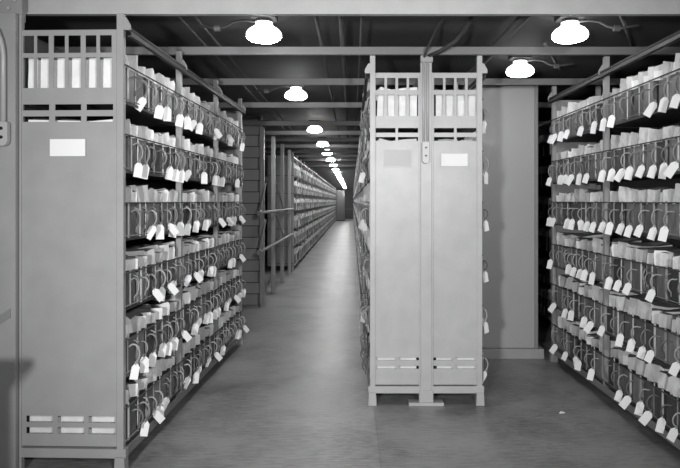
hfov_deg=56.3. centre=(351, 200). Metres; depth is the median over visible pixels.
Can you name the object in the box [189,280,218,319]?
bundle
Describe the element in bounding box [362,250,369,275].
bundle
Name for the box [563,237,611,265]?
bundle
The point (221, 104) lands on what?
ceiling beam
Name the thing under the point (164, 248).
bundle
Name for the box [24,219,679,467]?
floor
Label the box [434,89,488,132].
bundle
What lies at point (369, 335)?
bundle
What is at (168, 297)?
bundle
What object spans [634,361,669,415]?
bundle
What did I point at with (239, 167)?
bundle
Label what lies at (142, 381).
bundle
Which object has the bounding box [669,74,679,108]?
bundle
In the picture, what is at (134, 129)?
bundle
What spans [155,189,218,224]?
bundle
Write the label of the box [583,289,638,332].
bundle
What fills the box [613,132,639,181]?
bundle
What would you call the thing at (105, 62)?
bundle
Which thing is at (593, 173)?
bundle
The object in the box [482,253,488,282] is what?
bundle
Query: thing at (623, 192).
bundle
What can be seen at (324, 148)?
ceiling lamp
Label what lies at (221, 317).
bundle
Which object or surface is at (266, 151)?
ceiling beam
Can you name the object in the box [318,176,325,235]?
shelving rack
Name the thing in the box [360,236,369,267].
bundle
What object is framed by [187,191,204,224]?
bundle
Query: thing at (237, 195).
bundle
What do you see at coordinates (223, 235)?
bundle
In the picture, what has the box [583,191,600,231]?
bundle
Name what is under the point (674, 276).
bundle
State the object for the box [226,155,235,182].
bundle
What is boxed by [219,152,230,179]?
bundle
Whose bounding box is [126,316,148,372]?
bundle
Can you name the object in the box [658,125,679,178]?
bundle
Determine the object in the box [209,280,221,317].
bundle
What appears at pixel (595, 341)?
bundle
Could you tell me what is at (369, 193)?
bundle
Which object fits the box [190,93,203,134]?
bundle
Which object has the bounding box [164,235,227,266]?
bundle
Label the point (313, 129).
ceiling lamp
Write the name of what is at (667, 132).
bundle
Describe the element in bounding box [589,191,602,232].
bundle
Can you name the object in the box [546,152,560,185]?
bundle
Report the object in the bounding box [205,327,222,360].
bundle
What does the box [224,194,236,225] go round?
bundle
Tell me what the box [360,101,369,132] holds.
bundle
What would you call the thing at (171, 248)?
bundle
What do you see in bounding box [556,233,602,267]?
bundle
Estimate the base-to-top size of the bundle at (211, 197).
0.264 m
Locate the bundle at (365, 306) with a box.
[360,292,369,325]
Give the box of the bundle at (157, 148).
[148,129,166,173]
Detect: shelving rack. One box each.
[19,13,245,467]
[268,152,304,270]
[294,164,312,253]
[305,170,317,245]
[313,174,322,239]
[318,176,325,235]
[327,182,329,228]
[358,147,359,262]
[359,125,362,305]
[360,56,420,405]
[432,56,486,405]
[538,120,550,320]
[548,30,679,449]
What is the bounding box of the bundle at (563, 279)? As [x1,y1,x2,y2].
[548,275,575,312]
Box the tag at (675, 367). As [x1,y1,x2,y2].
[668,346,679,376]
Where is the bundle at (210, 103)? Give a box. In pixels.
[202,101,220,139]
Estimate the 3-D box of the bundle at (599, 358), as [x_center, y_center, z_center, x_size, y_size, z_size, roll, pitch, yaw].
[1.788,1.066,4.280,0.384,0.307,0.138,0,0,0]
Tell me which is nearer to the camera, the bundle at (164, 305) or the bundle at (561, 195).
the bundle at (164, 305)
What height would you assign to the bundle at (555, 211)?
0.268 m
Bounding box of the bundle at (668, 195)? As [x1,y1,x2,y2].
[647,188,675,240]
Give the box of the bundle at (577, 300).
[567,285,584,320]
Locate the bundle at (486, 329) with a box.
[482,303,488,333]
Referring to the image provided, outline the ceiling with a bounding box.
[24,16,679,164]
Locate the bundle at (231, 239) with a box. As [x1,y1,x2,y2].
[193,232,238,258]
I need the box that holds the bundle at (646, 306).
[626,300,678,352]
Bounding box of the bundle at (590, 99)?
[577,96,598,135]
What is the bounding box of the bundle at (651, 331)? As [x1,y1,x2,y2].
[636,308,679,359]
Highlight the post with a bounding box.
[408,55,443,405]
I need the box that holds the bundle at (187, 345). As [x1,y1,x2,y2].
[182,339,199,383]
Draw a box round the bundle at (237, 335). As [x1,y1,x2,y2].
[221,308,240,338]
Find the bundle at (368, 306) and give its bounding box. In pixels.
[362,306,369,324]
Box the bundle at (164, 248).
[126,244,177,293]
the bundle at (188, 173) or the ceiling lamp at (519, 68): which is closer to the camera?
the bundle at (188, 173)
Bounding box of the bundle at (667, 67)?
[643,61,675,117]
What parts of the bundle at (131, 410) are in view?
cord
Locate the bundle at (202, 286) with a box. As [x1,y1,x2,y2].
[183,283,212,322]
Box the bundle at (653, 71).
[640,64,662,111]
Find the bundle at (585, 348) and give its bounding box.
[574,333,599,370]
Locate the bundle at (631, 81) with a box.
[619,75,638,120]
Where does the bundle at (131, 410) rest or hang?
on the shelving rack at (74, 177)
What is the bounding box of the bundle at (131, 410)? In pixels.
[29,384,143,439]
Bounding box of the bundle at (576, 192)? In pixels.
[563,189,610,228]
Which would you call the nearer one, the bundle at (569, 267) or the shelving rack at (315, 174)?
the bundle at (569, 267)
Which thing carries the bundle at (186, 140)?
on the shelving rack at (74, 177)
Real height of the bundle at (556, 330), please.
0.256 m
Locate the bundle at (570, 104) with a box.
[557,102,576,141]
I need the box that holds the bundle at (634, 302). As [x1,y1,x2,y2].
[615,297,656,346]
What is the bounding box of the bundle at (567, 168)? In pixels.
[557,151,571,184]
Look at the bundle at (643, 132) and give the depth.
3.67 m
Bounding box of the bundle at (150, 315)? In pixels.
[126,308,166,356]
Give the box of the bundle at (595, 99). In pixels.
[586,96,602,127]
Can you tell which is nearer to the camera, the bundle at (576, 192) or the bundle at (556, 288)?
the bundle at (576, 192)
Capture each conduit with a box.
[0,33,5,120]
[422,56,424,141]
[426,56,428,140]
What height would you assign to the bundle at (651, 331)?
0.287 m
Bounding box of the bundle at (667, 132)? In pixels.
[647,126,675,178]
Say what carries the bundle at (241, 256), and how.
on the shelving rack at (74, 177)
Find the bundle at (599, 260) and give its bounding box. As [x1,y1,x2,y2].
[588,244,611,284]
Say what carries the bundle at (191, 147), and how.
on the shelving rack at (74, 177)
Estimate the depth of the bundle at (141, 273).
3.32 m
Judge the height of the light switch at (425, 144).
0.143 m
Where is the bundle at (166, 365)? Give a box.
[156,355,178,398]
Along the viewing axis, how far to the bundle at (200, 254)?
4.48 m
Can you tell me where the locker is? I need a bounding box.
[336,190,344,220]
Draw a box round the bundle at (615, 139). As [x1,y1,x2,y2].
[598,135,620,181]
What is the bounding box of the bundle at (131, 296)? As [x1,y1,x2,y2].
[126,255,139,306]
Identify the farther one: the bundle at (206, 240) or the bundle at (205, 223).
the bundle at (206, 240)
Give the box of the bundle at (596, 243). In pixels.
[580,237,640,280]
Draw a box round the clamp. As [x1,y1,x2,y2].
[420,57,432,62]
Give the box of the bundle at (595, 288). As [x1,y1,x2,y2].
[579,284,622,327]
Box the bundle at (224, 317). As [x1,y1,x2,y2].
[220,314,233,343]
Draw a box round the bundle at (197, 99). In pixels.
[195,95,209,131]
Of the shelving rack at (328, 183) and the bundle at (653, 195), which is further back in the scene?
the shelving rack at (328, 183)
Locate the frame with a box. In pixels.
[256,127,292,306]
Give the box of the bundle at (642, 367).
[619,359,655,409]
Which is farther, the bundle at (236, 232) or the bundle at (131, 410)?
the bundle at (236, 232)
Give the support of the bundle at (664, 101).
on the shelving rack at (657, 120)
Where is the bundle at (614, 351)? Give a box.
[603,347,619,385]
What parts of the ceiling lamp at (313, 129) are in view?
lamp shade, lamp shade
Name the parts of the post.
post, plate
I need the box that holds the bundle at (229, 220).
[220,195,233,225]
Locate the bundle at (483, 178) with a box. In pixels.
[434,139,484,182]
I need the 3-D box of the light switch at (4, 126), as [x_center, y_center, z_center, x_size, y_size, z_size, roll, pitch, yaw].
[-1.678,-0.323,3.047,0.055,0.117,0.042,0,0,0]
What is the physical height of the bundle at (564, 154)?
0.253 m
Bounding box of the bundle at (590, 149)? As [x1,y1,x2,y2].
[575,146,593,184]
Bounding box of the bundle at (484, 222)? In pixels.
[482,203,488,231]
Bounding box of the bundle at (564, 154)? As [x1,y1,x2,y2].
[556,150,570,178]
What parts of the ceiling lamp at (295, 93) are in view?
lamp shade, lamp shade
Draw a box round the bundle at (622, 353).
[611,345,645,393]
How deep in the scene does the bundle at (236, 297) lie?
5.44 m
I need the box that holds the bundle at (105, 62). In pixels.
[28,57,140,103]
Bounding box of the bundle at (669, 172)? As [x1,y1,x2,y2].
[663,142,679,178]
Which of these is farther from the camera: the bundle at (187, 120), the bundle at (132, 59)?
the bundle at (187, 120)
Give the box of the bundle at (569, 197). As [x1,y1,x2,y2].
[560,192,574,223]
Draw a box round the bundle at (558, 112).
[547,111,560,143]
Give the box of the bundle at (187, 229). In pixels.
[182,201,191,234]
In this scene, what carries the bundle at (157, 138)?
on the shelving rack at (74, 177)
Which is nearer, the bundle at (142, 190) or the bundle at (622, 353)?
the bundle at (142, 190)
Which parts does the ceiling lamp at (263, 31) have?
lamp shade, lamp shade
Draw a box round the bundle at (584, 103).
[573,99,587,131]
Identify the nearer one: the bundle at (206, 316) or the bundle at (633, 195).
the bundle at (633, 195)
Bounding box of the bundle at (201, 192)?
[175,189,211,227]
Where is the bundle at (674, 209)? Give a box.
[658,183,679,241]
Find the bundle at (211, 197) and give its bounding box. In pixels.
[209,195,226,227]
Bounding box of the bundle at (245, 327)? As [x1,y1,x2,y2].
[233,305,248,332]
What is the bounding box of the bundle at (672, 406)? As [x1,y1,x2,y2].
[655,374,679,433]
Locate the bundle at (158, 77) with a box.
[153,73,170,120]
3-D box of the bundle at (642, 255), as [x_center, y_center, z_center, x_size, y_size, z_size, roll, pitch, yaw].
[1.781,0.414,3.690,0.385,0.277,0.129,0,0,0]
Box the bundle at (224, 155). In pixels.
[222,152,234,182]
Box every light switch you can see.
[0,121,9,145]
[422,141,429,163]
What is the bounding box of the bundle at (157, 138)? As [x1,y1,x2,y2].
[154,134,173,179]
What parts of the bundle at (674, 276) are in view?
cord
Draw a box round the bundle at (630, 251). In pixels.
[613,246,676,291]
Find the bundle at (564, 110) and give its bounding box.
[549,106,567,143]
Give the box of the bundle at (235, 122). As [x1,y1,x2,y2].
[232,119,241,145]
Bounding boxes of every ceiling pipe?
[177,16,317,164]
[193,16,318,161]
[314,16,344,164]
[338,16,349,164]
[354,16,362,158]
[452,16,530,89]
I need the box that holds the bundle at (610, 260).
[602,243,618,283]
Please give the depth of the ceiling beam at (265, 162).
16.29 m
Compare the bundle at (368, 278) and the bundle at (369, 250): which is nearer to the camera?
the bundle at (369, 250)
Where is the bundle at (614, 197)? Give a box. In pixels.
[597,191,618,232]
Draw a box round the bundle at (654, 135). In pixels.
[635,129,662,177]
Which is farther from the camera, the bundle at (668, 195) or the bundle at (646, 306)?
the bundle at (646, 306)
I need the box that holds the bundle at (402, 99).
[363,87,417,128]
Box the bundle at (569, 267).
[565,240,580,274]
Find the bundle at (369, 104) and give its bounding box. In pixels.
[361,104,369,128]
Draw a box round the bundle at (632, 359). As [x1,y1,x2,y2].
[614,354,653,401]
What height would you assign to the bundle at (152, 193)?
0.295 m
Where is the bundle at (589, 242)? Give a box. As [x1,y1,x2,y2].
[576,239,592,278]
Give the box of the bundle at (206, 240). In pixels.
[143,237,216,276]
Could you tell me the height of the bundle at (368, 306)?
0.243 m
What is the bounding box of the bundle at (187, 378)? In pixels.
[172,342,191,388]
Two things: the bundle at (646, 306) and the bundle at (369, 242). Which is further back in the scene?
the bundle at (369, 242)
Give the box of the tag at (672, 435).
[666,412,679,442]
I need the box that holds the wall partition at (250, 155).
[242,116,261,304]
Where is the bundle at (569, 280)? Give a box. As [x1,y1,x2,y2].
[561,278,595,311]
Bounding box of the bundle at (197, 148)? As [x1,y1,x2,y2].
[190,142,206,183]
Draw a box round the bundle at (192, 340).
[182,334,202,373]
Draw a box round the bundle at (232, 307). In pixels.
[229,305,241,337]
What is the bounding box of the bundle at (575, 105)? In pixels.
[563,103,578,138]
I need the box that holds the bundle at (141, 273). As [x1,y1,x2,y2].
[129,255,149,302]
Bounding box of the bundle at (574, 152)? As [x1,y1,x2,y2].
[561,148,577,183]
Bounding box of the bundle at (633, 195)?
[615,190,637,234]
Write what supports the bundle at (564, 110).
on the shelving rack at (657, 120)
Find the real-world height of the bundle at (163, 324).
0.282 m
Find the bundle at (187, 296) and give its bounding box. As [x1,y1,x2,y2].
[183,291,198,334]
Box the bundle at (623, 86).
[606,79,626,127]
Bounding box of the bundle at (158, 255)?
[155,252,178,295]
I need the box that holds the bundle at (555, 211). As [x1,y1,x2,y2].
[546,195,558,226]
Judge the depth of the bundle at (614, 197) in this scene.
4.11 m
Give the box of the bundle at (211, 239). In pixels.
[152,237,222,266]
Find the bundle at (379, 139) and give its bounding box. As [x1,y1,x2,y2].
[362,138,416,177]
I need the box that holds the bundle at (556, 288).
[552,275,575,305]
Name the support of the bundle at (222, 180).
on the shelving rack at (74, 177)
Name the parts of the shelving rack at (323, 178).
post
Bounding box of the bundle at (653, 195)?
[633,189,662,237]
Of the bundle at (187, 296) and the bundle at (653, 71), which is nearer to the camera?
the bundle at (653, 71)
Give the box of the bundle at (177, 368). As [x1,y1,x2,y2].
[157,352,183,391]
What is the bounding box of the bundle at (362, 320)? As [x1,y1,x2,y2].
[360,298,367,322]
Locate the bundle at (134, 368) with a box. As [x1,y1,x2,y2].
[126,325,140,379]
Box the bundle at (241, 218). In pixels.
[234,195,245,223]
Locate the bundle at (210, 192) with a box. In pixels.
[209,191,225,223]
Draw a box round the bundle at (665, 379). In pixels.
[638,371,679,425]
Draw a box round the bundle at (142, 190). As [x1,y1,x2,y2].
[127,185,157,239]
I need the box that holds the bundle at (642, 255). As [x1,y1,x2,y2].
[622,248,679,294]
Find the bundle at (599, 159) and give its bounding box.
[593,139,611,177]
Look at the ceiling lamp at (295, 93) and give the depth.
5.77 m
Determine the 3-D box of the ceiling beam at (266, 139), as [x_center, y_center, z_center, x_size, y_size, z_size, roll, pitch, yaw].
[-0.100,-0.978,10.082,6.600,0.055,0.035,0,0,0]
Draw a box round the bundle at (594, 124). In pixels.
[590,92,612,133]
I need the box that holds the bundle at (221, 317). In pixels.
[219,315,230,346]
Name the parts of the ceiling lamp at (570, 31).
lamp shade, lamp shade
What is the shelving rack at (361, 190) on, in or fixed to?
on the floor
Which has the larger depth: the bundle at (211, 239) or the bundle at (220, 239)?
the bundle at (220, 239)
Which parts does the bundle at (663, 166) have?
cord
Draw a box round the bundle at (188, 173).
[169,135,192,181]
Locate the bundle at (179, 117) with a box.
[170,81,183,126]
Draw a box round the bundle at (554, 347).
[549,317,575,353]
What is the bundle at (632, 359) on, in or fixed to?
on the shelving rack at (657, 120)
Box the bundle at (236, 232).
[190,230,244,258]
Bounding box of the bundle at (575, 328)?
[561,324,581,360]
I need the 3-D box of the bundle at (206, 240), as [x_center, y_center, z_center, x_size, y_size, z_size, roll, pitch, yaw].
[-1.287,0.420,4.783,0.560,0.290,0.129,0,0,2]
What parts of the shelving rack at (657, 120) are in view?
post, shelf, panel, shelf, shelf, shelf, post, shelf, shelf, post, shelf rod, rail, rail, shelf rod, shelf rod, shelf rod, shelf rod, panel, shelf, shelf, shelf, shelf, shelf, shelf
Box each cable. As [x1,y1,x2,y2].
[423,16,444,57]
[427,16,472,56]
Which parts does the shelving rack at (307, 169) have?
panel, post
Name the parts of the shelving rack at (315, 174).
post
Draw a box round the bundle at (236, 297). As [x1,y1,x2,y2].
[226,274,240,302]
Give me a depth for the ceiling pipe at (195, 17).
4.67 m
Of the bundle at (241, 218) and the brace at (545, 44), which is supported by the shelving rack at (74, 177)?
the bundle at (241, 218)
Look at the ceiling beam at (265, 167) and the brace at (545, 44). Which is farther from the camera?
the ceiling beam at (265, 167)
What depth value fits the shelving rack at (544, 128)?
7.27 m
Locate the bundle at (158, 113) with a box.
[146,68,163,118]
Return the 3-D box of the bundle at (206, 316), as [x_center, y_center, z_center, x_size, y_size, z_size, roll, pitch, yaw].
[-1.299,0.747,4.550,0.557,0.282,0.120,0,0,2]
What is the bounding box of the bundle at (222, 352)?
[219,329,225,354]
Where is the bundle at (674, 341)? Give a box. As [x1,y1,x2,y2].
[660,315,679,364]
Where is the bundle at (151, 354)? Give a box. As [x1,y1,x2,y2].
[126,313,157,366]
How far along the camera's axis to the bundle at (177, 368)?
3.94 m
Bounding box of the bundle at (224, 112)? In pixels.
[220,111,233,145]
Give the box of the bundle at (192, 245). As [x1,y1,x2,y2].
[128,241,203,280]
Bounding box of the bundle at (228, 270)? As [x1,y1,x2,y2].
[219,268,238,299]
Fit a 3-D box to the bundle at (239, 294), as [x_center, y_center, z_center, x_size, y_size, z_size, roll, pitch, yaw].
[-1.257,0.757,5.699,0.559,0.282,0.107,0,0,2]
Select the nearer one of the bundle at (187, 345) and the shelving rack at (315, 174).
the bundle at (187, 345)
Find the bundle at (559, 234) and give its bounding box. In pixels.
[546,232,594,268]
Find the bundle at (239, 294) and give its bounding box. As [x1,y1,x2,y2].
[233,270,242,298]
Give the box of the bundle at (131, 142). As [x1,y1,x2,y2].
[28,119,143,177]
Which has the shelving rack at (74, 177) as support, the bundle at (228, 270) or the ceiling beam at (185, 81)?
the bundle at (228, 270)
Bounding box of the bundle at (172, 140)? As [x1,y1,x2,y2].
[169,138,185,182]
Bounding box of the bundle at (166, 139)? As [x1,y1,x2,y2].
[154,132,179,181]
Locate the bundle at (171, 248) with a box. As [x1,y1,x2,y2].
[169,245,185,285]
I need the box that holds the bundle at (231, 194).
[220,192,239,217]
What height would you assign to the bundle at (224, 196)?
0.282 m
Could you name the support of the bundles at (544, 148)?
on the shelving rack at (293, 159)
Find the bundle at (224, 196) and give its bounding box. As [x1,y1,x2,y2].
[220,194,233,225]
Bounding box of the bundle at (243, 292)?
[223,267,245,297]
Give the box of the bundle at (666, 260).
[645,252,679,302]
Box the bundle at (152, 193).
[148,188,163,238]
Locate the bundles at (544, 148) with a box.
[294,120,550,344]
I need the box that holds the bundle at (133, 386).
[126,379,149,435]
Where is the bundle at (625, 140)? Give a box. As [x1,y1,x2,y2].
[607,132,630,181]
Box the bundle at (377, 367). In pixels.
[362,358,415,374]
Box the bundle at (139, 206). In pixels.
[132,190,148,235]
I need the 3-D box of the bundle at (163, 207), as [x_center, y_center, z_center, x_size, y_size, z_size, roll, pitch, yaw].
[-1.307,0.075,3.715,0.586,0.264,0.099,0,0,2]
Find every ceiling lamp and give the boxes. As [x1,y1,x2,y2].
[195,16,281,43]
[252,85,306,99]
[307,120,321,132]
[317,137,328,146]
[322,148,331,154]
[326,154,334,161]
[506,56,573,77]
[551,16,638,43]
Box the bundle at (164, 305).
[140,301,178,349]
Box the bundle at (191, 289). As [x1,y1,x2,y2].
[182,286,202,326]
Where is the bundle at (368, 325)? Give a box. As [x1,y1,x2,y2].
[361,325,368,353]
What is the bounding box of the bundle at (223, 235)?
[165,233,232,267]
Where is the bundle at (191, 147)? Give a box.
[190,145,203,178]
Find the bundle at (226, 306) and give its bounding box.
[203,275,229,310]
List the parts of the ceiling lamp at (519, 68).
lamp shade, lamp shade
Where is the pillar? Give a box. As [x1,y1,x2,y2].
[461,85,543,358]
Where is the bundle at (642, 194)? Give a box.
[623,189,657,237]
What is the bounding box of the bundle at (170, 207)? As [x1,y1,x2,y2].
[157,189,177,237]
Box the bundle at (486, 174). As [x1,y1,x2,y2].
[482,150,488,183]
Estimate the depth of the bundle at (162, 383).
3.68 m
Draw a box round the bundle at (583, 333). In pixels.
[573,328,597,366]
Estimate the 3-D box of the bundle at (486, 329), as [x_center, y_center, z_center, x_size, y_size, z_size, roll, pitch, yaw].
[0.737,0.736,4.272,0.372,0.306,0.140,0,0,0]
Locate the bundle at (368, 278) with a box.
[360,278,368,310]
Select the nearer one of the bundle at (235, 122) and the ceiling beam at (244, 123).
the bundle at (235, 122)
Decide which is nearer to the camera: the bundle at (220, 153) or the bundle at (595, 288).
the bundle at (595, 288)
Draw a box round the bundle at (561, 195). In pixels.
[549,193,567,226]
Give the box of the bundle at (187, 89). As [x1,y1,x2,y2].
[183,87,197,130]
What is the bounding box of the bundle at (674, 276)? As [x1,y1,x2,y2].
[664,256,679,304]
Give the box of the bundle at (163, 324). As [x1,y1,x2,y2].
[133,305,172,355]
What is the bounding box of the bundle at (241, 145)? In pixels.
[237,123,244,150]
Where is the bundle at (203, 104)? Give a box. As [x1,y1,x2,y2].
[200,100,211,133]
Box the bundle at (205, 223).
[195,193,208,230]
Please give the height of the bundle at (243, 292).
0.282 m
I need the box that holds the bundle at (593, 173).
[582,143,600,183]
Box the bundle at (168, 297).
[151,290,195,331]
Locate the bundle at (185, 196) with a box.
[182,192,199,232]
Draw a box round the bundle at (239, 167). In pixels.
[233,156,245,182]
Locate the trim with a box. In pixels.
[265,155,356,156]
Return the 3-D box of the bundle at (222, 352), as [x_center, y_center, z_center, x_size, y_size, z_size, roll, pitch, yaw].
[-1.277,1.087,5.076,0.559,0.282,0.107,0,0,2]
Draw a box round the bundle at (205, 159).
[198,143,213,179]
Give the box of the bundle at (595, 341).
[584,337,599,373]
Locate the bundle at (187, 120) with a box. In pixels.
[175,86,190,128]
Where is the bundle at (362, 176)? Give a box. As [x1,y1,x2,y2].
[358,146,369,182]
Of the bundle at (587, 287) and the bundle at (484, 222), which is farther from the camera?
the bundle at (587, 287)
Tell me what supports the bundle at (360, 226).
on the shelving rack at (393, 186)
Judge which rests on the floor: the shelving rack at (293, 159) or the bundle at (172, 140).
the shelving rack at (293, 159)
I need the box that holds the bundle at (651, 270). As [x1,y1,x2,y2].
[642,250,679,295]
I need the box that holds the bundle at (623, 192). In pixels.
[605,186,671,234]
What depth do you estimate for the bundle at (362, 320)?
4.67 m
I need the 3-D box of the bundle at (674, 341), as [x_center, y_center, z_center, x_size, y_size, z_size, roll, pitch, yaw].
[1.793,0.728,3.292,0.373,0.263,0.120,0,0,0]
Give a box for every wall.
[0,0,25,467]
[265,176,267,234]
[336,188,353,218]
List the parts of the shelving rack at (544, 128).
rail, shelf, shelf, rail, panel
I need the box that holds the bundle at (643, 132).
[624,127,658,179]
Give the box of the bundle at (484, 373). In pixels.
[434,356,487,383]
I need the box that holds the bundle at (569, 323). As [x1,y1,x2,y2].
[560,319,586,354]
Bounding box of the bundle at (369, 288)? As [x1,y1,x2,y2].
[360,288,369,320]
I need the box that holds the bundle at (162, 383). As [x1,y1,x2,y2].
[155,359,170,410]
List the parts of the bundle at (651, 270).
cord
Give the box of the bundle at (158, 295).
[128,255,164,301]
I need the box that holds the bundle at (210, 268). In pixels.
[148,239,213,276]
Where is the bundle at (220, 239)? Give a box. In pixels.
[219,236,228,265]
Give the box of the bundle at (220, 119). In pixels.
[219,108,226,139]
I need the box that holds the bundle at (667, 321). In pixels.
[644,312,679,363]
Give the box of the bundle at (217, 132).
[206,104,222,137]
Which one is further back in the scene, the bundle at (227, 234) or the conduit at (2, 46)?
the bundle at (227, 234)
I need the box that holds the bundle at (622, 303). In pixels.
[610,296,644,339]
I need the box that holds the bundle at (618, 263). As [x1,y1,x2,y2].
[604,241,672,289]
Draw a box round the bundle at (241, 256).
[234,234,245,261]
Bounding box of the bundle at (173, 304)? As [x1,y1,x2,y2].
[149,300,191,341]
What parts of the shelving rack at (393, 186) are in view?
rail, post, rail, post, post, shelf, rail, panel, panel, post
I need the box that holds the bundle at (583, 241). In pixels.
[570,238,619,276]
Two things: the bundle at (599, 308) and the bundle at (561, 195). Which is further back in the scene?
the bundle at (561, 195)
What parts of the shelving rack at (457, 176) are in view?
post, shelf, rail, rail, post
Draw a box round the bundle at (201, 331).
[190,326,211,366]
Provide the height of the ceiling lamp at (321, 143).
0.160 m
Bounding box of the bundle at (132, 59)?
[126,55,147,111]
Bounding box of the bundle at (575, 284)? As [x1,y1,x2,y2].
[561,281,602,318]
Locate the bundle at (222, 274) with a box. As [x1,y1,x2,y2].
[219,271,231,302]
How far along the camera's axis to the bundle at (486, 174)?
4.24 m
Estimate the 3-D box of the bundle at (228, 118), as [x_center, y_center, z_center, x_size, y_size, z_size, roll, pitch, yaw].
[-1.266,-0.618,5.451,0.552,0.255,0.131,0,0,2]
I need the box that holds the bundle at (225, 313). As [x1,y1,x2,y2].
[221,310,236,339]
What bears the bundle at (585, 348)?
on the shelving rack at (657, 120)
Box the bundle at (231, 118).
[231,118,238,144]
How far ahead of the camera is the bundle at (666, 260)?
3.43 m
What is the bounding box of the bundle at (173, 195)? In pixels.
[156,188,183,235]
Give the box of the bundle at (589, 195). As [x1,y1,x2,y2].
[577,190,602,229]
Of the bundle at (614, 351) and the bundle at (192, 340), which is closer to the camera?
the bundle at (614, 351)
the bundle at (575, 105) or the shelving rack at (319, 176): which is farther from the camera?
the shelving rack at (319, 176)
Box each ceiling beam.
[26,0,679,15]
[56,47,679,55]
[170,78,625,84]
[219,102,550,107]
[242,121,546,125]
[265,131,360,134]
[265,138,358,140]
[265,144,358,147]
[265,150,357,152]
[265,159,356,160]
[265,162,356,163]
[265,165,355,166]
[265,167,355,168]
[265,169,355,170]
[265,171,354,172]
[265,173,354,173]
[265,174,354,175]
[266,176,354,176]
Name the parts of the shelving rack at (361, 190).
post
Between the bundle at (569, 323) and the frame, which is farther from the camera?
the frame
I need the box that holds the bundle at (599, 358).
[587,336,626,380]
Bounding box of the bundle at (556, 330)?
[551,314,567,347]
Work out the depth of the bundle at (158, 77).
3.68 m
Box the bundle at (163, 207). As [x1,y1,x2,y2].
[157,192,178,235]
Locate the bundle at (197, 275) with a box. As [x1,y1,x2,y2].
[184,245,202,282]
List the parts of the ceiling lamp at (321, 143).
lamp shade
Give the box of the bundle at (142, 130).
[131,124,156,172]
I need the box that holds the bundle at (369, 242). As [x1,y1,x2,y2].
[361,242,369,272]
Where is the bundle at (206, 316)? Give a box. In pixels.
[195,286,209,323]
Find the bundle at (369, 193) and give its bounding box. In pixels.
[364,193,369,224]
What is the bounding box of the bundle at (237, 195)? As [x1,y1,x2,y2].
[234,193,245,220]
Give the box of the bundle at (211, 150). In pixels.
[210,148,220,185]
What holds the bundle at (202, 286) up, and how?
on the shelving rack at (74, 177)
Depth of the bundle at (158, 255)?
3.67 m
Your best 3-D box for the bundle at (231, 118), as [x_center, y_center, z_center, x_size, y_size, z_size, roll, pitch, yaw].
[-1.262,-0.613,5.567,0.551,0.244,0.114,0,0,2]
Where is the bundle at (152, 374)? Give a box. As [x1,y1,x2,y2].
[129,367,163,415]
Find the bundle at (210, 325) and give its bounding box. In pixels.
[200,323,221,354]
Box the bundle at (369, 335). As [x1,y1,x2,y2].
[360,335,369,369]
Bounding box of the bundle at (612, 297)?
[597,294,641,336]
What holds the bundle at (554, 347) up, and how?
on the shelving rack at (657, 120)
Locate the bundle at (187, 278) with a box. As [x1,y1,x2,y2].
[126,241,192,286]
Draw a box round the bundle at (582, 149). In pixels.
[565,144,593,185]
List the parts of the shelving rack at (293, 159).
panel, rail, shelf, post, post, post, post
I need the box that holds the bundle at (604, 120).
[599,87,620,130]
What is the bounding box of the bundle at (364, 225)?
[362,209,366,230]
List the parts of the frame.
rail, rail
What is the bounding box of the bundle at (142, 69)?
[138,66,156,110]
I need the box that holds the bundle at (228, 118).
[226,115,235,138]
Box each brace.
[543,42,560,69]
[619,16,633,46]
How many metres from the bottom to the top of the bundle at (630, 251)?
0.277 m
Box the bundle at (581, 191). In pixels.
[568,188,618,229]
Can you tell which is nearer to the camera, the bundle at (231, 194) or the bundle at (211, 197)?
the bundle at (211, 197)
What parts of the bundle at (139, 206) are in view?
cord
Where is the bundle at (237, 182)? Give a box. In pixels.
[226,154,239,187]
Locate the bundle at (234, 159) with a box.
[233,158,242,180]
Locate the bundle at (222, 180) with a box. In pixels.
[219,161,225,186]
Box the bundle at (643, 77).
[631,71,648,116]
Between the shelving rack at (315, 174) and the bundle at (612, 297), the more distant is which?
the shelving rack at (315, 174)
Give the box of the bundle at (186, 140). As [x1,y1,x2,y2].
[184,138,201,178]
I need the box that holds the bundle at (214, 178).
[204,146,217,185]
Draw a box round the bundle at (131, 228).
[126,185,140,237]
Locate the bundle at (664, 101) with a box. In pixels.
[658,53,679,112]
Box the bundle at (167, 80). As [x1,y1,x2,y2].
[164,77,177,118]
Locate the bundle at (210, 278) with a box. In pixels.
[203,277,225,306]
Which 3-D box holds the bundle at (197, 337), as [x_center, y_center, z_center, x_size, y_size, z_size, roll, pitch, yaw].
[-1.294,1.060,4.533,0.559,0.258,0.111,0,0,2]
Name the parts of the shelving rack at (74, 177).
post, panel, rail, shelf, panel, post, shelf, shelf, shelf, shelf, shelf, shelf, shelf, shelf rod, post, shelf rod, shelf rod, shelf rod, shelf rod, shelf rod, rail, rail, shelf, panel, shelf, post, post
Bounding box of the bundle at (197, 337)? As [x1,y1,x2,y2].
[189,332,209,366]
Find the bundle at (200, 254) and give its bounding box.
[129,239,208,271]
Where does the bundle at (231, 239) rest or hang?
on the shelving rack at (74, 177)
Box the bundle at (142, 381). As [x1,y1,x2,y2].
[126,375,164,423]
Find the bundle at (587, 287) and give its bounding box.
[578,283,602,320]
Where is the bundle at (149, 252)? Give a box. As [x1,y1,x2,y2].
[126,248,165,300]
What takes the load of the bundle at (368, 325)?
on the shelving rack at (393, 186)
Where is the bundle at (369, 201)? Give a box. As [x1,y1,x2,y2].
[360,201,369,228]
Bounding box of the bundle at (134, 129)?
[131,126,149,178]
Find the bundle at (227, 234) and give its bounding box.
[226,233,235,266]
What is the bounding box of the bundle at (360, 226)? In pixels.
[358,205,367,229]
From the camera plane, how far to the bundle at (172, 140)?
3.93 m
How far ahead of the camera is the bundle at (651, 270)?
3.53 m
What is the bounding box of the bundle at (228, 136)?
[220,112,233,143]

